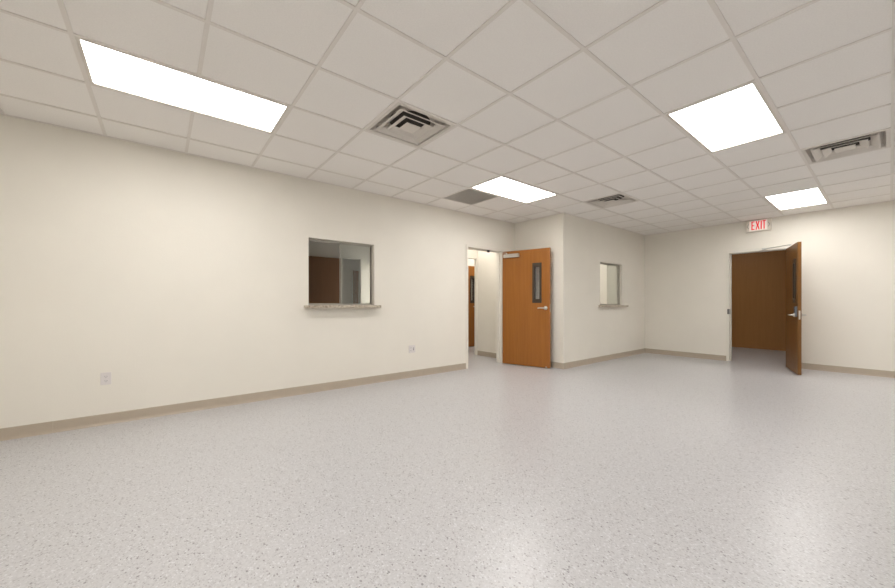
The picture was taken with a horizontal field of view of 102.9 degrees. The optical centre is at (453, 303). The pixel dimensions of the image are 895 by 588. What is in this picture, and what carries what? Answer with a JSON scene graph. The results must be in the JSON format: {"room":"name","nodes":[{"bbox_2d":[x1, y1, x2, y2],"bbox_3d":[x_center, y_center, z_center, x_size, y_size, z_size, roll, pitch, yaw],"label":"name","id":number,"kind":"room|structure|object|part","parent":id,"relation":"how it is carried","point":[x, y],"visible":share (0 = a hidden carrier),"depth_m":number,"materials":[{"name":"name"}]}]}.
{"room":"empty waiting room","nodes":[
{"label":"empty waiting room","id":0,"kind":"room"},
{"bbox_2d":[0,114,514,428],"bbox_3d":[-1.639,-0.256,4.795,7.293,2.800,0.130,0,0,-39],"label":"wall","id":1,"kind":"structure","parent":0,"point":[177,276],"depth_m":3.75,"materials":[{"name":"beige paint"}]},
{"bbox_2d":[100,372,110,384],"bbox_3d":[-3.277,0.710,3.366,0.074,0.116,0.009,0,0,-39],"label":"wall outlet","id":2,"kind":"object","parent":1,"relation":"attached to","point":[105,378],"visible":1,"depth_m":3.36,"materials":[{"name":"white plastic"}]},
{"bbox_2d":[0,363,465,440],"bbox_3d":[-2.045,1.093,4.371,5.867,0.102,0.014,0,0,-39],"label":"baseboard","id":3,"kind":"structure","parent":1,"relation":"attached to","point":[16,432],"depth_m":3.79,"materials":[{"name":"beige plastic"}]},
{"bbox_2d":[304,238,380,307],"bbox_3d":[-1.496,-0.389,4.843,1.035,0.903,0.233,0,0,-39],"label":"window","id":4,"kind":"structure","parent":1,"relation":"in","point":[311,305],"depth_m":4.89,"materials":[{"name":"metal"}]},
{"bbox_3d":[-1.496,0.044,4.843,1.035,0.036,0.233,0,0,-39],"label":"sill","id":5,"kind":"part","parent":4,"relation":"part of","materials":[{"name":"laminate"}]},
{"bbox_2d":[409,345,414,352],"bbox_3d":[-0.636,0.707,5.526,0.116,0.116,0.009,0,0,-39],"label":"wall outlet","id":6,"kind":"object","parent":1,"relation":"attached to","point":[411,347],"visible":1,"depth_m":5.52,"materials":[{"name":"white plastic"}]},
{"bbox_2d":[466,244,550,368],"bbox_3d":[0.922,0.055,6.576,1.578,2.178,0.749,0,0,0],"label":"door","id":7,"kind":"structure","parent":1,"relation":"in","point":[523,321],"depth_m":6.50,"materials":[{"name":"brown wood"}]},
{"bbox_3d":[0.553,0.055,6.587,0.961,2.178,0.154,0,0,-39],"label":"frame","id":8,"kind":"part","parent":7,"relation":"part of","materials":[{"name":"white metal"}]},
{"bbox_3d":[1.508,-0.365,6.375,0.171,0.714,0.069,0,0,36],"label":"vision frame","id":9,"kind":"part","parent":7,"relation":"part of","materials":[{"name":"brown metal"}]},
{"bbox_2d":[309,241,369,302],"bbox_3d":[-3.913,-0.256,6.682,5.600,2.800,0.100,0,0,-39],"label":"wall","id":10,"kind":"structure","parent":0,"point":[322,248],"depth_m":8.03,"materials":[{"name":"beige paint"}]},
{"bbox_2d":[309,254,342,302],"bbox_3d":[-2.794,0.059,7.457,1.015,2.170,0.117,0,0,-39],"label":"door","id":11,"kind":"structure","parent":10,"relation":"in","point":[323,269],"depth_m":7.55,"materials":[{"name":"brown wood"}]},
{"bbox_2d":[343,256,362,302],"bbox_3d":[-2.267,0.054,7.954,0.530,2.180,0.015,0,0,-39],"label":"trim","id":12,"kind":"structure","parent":10,"relation":"attached to","point":[343,256],"depth_m":8.10,"materials":[{"name":"beige metal"}]},
{"bbox_2d":[343,259,358,302],"bbox_3d":[-3.135,-0.256,10.548,3.900,2.800,0.100,0,0,-39],"label":"wall","id":13,"kind":"structure","parent":0,"point":[348,264],"depth_m":10.50,"materials":[{"name":"beige paint"}]},
{"bbox_2d":[351,269,358,302],"bbox_3d":[-2.601,0.059,10.844,1.000,2.170,0.117,0,0,-39],"label":"door","id":14,"kind":"structure","parent":13,"relation":"in","point":[354,272],"depth_m":10.61,"materials":[{"name":"beige wood"}]},
{"bbox_2d":[0,346,894,587],"bbox_3d":[2.707,1.194,4.842,14.080,0.100,16.730,0,0,-39],"label":"floor","id":15,"kind":"structure","parent":0,"point":[644,470],"depth_m":2.23,"materials":[{"name":"plastic"}]},
{"bbox_2d":[0,0,894,235],"bbox_3d":[3.168,-1.585,1.612,10.445,0.022,10.885,0,0,-39],"label":"ceiling","id":16,"kind":"structure","parent":0,"point":[571,100],"depth_m":2.58,"materials":[{"name":"tile"}]},
{"bbox_2d":[75,37,288,132],"bbox_3d":[-1.955,-1.605,2.706,1.193,0.060,0.584,0,0,-39],"label":"ceiling light","id":17,"kind":"object","parent":16,"relation":"attached to","point":[106,67],"visible":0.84,"depth_m":2.64,"materials":[{"name":"plastic"}]},
{"bbox_2d":[366,102,454,147],"bbox_3d":[-0.389,-1.608,3.199,0.584,0.078,0.584,0,0,-39],"label":"ceiling vent","id":18,"kind":"object","parent":16,"relation":"in","point":[403,123],"visible":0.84,"depth_m":3.21,"materials":[{"name":"white metal"}]},
{"bbox_3d":[-0.389,-1.572,3.199,0.144,0.004,0.144,0,0,-39],"label":"plate","id":19,"kind":"part","parent":18,"relation":"part of","materials":[{"name":"white metal"}]},
{"bbox_2d":[444,189,497,204],"bbox_3d":[0.255,-1.607,5.300,0.584,0.064,0.584,0,0,-39],"label":"ceiling vent","id":20,"kind":"object","parent":16,"relation":"in","point":[468,196],"visible":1,"depth_m":5.29,"materials":[{"name":"grey metal"}]},
{"bbox_2d":[471,176,556,202],"bbox_3d":[0.877,-1.605,5.021,1.193,0.060,0.584,0,0,-39],"label":"ceiling light","id":21,"kind":"object","parent":16,"relation":"attached to","point":[501,186],"visible":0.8,"depth_m":5.01,"materials":[{"name":"plastic"}]},
{"bbox_2d":[585,193,638,207],"bbox_3d":[2.443,-1.608,5.514,0.584,0.078,0.584,0,0,-39],"label":"ceiling vent","id":22,"kind":"object","parent":16,"relation":"in","point":[618,199],"visible":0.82,"depth_m":5.55,"materials":[{"name":"white metal"}]},
{"bbox_2d":[666,81,785,152],"bbox_3d":[2.421,-1.605,3.134,1.193,0.060,0.584,0,0,-39],"label":"ceiling light","id":23,"kind":"object","parent":16,"relation":"attached to","point":[741,115],"visible":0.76,"depth_m":3.07,"materials":[{"name":"plastic"}]},
{"bbox_2d":[764,188,828,209],"bbox_3d":[5.252,-1.605,5.449,1.193,0.060,0.584,0,0,-39],"label":"ceiling light","id":24,"kind":"object","parent":16,"relation":"attached to","point":[814,196],"visible":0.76,"depth_m":5.44,"materials":[{"name":"plastic"}]},
{"bbox_2d":[801,129,890,163],"bbox_3d":[3.986,-1.608,3.626,0.584,0.078,0.584,0,0,-39],"label":"ceiling vent","id":25,"kind":"object","parent":16,"relation":"in","point":[881,139],"visible":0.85,"depth_m":3.63,"materials":[{"name":"white metal"}]},
{"bbox_3d":[3.986,-1.572,3.626,0.144,0.004,0.144,0,0,-39],"label":"plate","id":26,"kind":"part","parent":25,"relation":"part of","materials":[{"name":"white metal"}]},
{"bbox_2d":[468,259,474,346],"bbox_3d":[0.452,-0.256,9.476,4.695,2.800,0.100,0,0,-39],"label":"wall","id":27,"kind":"structure","parent":0,"point":[470,261],"depth_m":9.44,"materials":[{"name":"beige paint"}]},
{"bbox_2d":[468,264,474,346],"bbox_3d":[0.317,0.059,9.213,0.985,2.170,0.127,0,0,-39],"label":"door","id":28,"kind":"structure","parent":27,"relation":"in","point":[471,268],"depth_m":9.36,"materials":[{"name":"brown wood"}]},
{"bbox_3d":[0.492,-0.365,9.393,0.171,0.714,0.069,0,0,-39],"label":"vision frame","id":29,"kind":"part","parent":28,"relation":"part of","materials":[{"name":"brown metal"}]},
{"bbox_2d":[468,249,476,257],"bbox_3d":[0.023,-0.256,7.510,1.543,2.800,0.060,0,0,-39],"label":"wall","id":30,"kind":"structure","parent":0,"point":[471,253],"depth_m":7.80,"materials":[{"name":"beige paint"}]},
{"bbox_2d":[468,257,477,354],"bbox_3d":[0.077,0.067,7.555,1.143,2.155,0.068,0,0,-39],"label":"door frame","id":31,"kind":"structure","parent":30,"relation":"in","point":[475,258],"depth_m":7.89,"materials":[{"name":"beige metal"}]},
{"bbox_2d":[477,214,556,361],"bbox_3d":[1.237,-0.256,7.142,0.130,2.800,2.048,0,0,-39],"label":"wall","id":32,"kind":"structure","parent":0,"point":[538,233],"depth_m":6.97,"materials":[{"name":"beige paint"}]},
{"bbox_2d":[477,351,495,357],"bbox_3d":[0.819,1.093,7.538,0.014,0.102,0.905,0,0,-39],"label":"baseboard","id":33,"kind":"structure","parent":32,"relation":"attached to","point":[481,353],"depth_m":7.66,"materials":[{"name":"beige plastic"}]},
{"bbox_2d":[551,361,562,368],"bbox_3d":[1.566,1.093,6.626,0.014,0.102,1.093,0,0,-39],"label":"baseboard","id":34,"kind":"structure","parent":32,"relation":"attached to","point":[553,364],"depth_m":6.30,"materials":[{"name":"beige plastic"}]},
{"bbox_2d":[557,213,644,362],"bbox_3d":[3.146,-0.256,7.296,3.282,2.800,0.130,0,0,-39],"label":"wall","id":35,"kind":"structure","parent":0,"point":[585,330],"depth_m":6.84,"materials":[{"name":"beige paint"}]},
{"bbox_2d":[563,348,644,368],"bbox_3d":[3.190,1.093,7.239,3.286,0.102,0.014,0,0,-39],"label":"baseboard","id":36,"kind":"structure","parent":35,"relation":"attached to","point":[639,351],"depth_m":7.02,"materials":[{"name":"beige plastic"}]},
{"bbox_2d":[598,262,627,306],"bbox_3d":[3.228,-0.371,7.294,1.038,0.893,0.233,0,0,-39],"label":"window","id":37,"kind":"structure","parent":35,"relation":"in","point":[618,266],"depth_m":7.61,"materials":[{"name":"metal"}]},
{"bbox_3d":[3.188,-0.389,7.343,0.918,0.857,0.046,0,0,-39],"label":"frame","id":38,"kind":"part","parent":37,"relation":"part of","materials":[{"name":"metal"}]},
{"bbox_3d":[3.228,0.057,7.294,1.038,0.036,0.233,0,0,-39],"label":"sill","id":39,"kind":"part","parent":37,"relation":"part of","materials":[{"name":"laminate"}]},
{"bbox_2d":[600,201,894,370],"bbox_3d":[6.918,-0.256,5.378,0.130,2.800,12.230,0,0,-39],"label":"wall","id":40,"kind":"structure","parent":0,"point":[848,253],"depth_m":6.17,"materials":[{"name":"beige paint"}]},
{"bbox_2d":[645,348,725,360],"bbox_3d":[4.940,1.093,7.684,0.014,0.102,1.541,0,0,-39],"label":"baseboard","id":41,"kind":"structure","parent":40,"relation":"attached to","point":[654,351],"depth_m":7.61,"materials":[{"name":"beige plastic"}]},
{"bbox_2d":[746,218,771,232],"bbox_3d":[5.729,-1.458,6.692,0.048,0.215,0.370,0,0,-39],"label":"exit sign","id":42,"kind":"object","parent":40,"relation":"attached to","point":[762,224],"visible":1,"depth_m":6.66,"materials":[{"name":"plastic"}]},
{"bbox_3d":[5.712,-1.458,6.679,0.001,0.183,0.260,0,0,-39],"label":"panel","id":43,"kind":"part","parent":42,"relation":"part of","materials":[{"name":"beige plastic"}]},
{"bbox_2d":[726,242,805,374],"bbox_3d":[5.783,0.055,6.399,0.733,2.178,1.559,0,0,1],"label":"door","id":44,"kind":"structure","parent":40,"relation":"in","point":[794,314],"depth_m":6.07,"materials":[{"name":"brown wood"}]},
{"bbox_3d":[5.787,0.055,6.761,0.154,2.178,0.959,0,0,-39],"label":"frame","id":45,"kind":"part","parent":44,"relation":"part of","materials":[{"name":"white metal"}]},
{"bbox_3d":[5.854,-0.987,6.406,0.160,0.082,0.524,0,0,-7],"label":"closer arm","id":46,"kind":"part","parent":44,"relation":"part of","materials":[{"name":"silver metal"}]},
{"bbox_3d":[5.591,-0.365,5.809,0.069,0.714,0.171,0,0,34],"label":"vision frame","id":47,"kind":"part","parent":44,"relation":"part of","materials":[{"name":"brown metal"}]},
{"bbox_2d":[802,363,894,377],"bbox_3d":[8.343,1.093,3.522,0.014,0.102,7.292,0,0,-39],"label":"baseboard","id":48,"kind":"structure","parent":40,"relation":"attached to","point":[861,371],"depth_m":5.81,"materials":[{"name":"beige plastic"}]},
{"bbox_2d":[732,250,785,350],"bbox_3d":[7.745,-0.256,8.980,0.120,2.800,5.100,0,0,-39],"label":"wall","id":49,"kind":"structure","parent":0,"point":[758,278],"depth_m":8.97,"materials":[{"name":"brown wood"}]}
]}

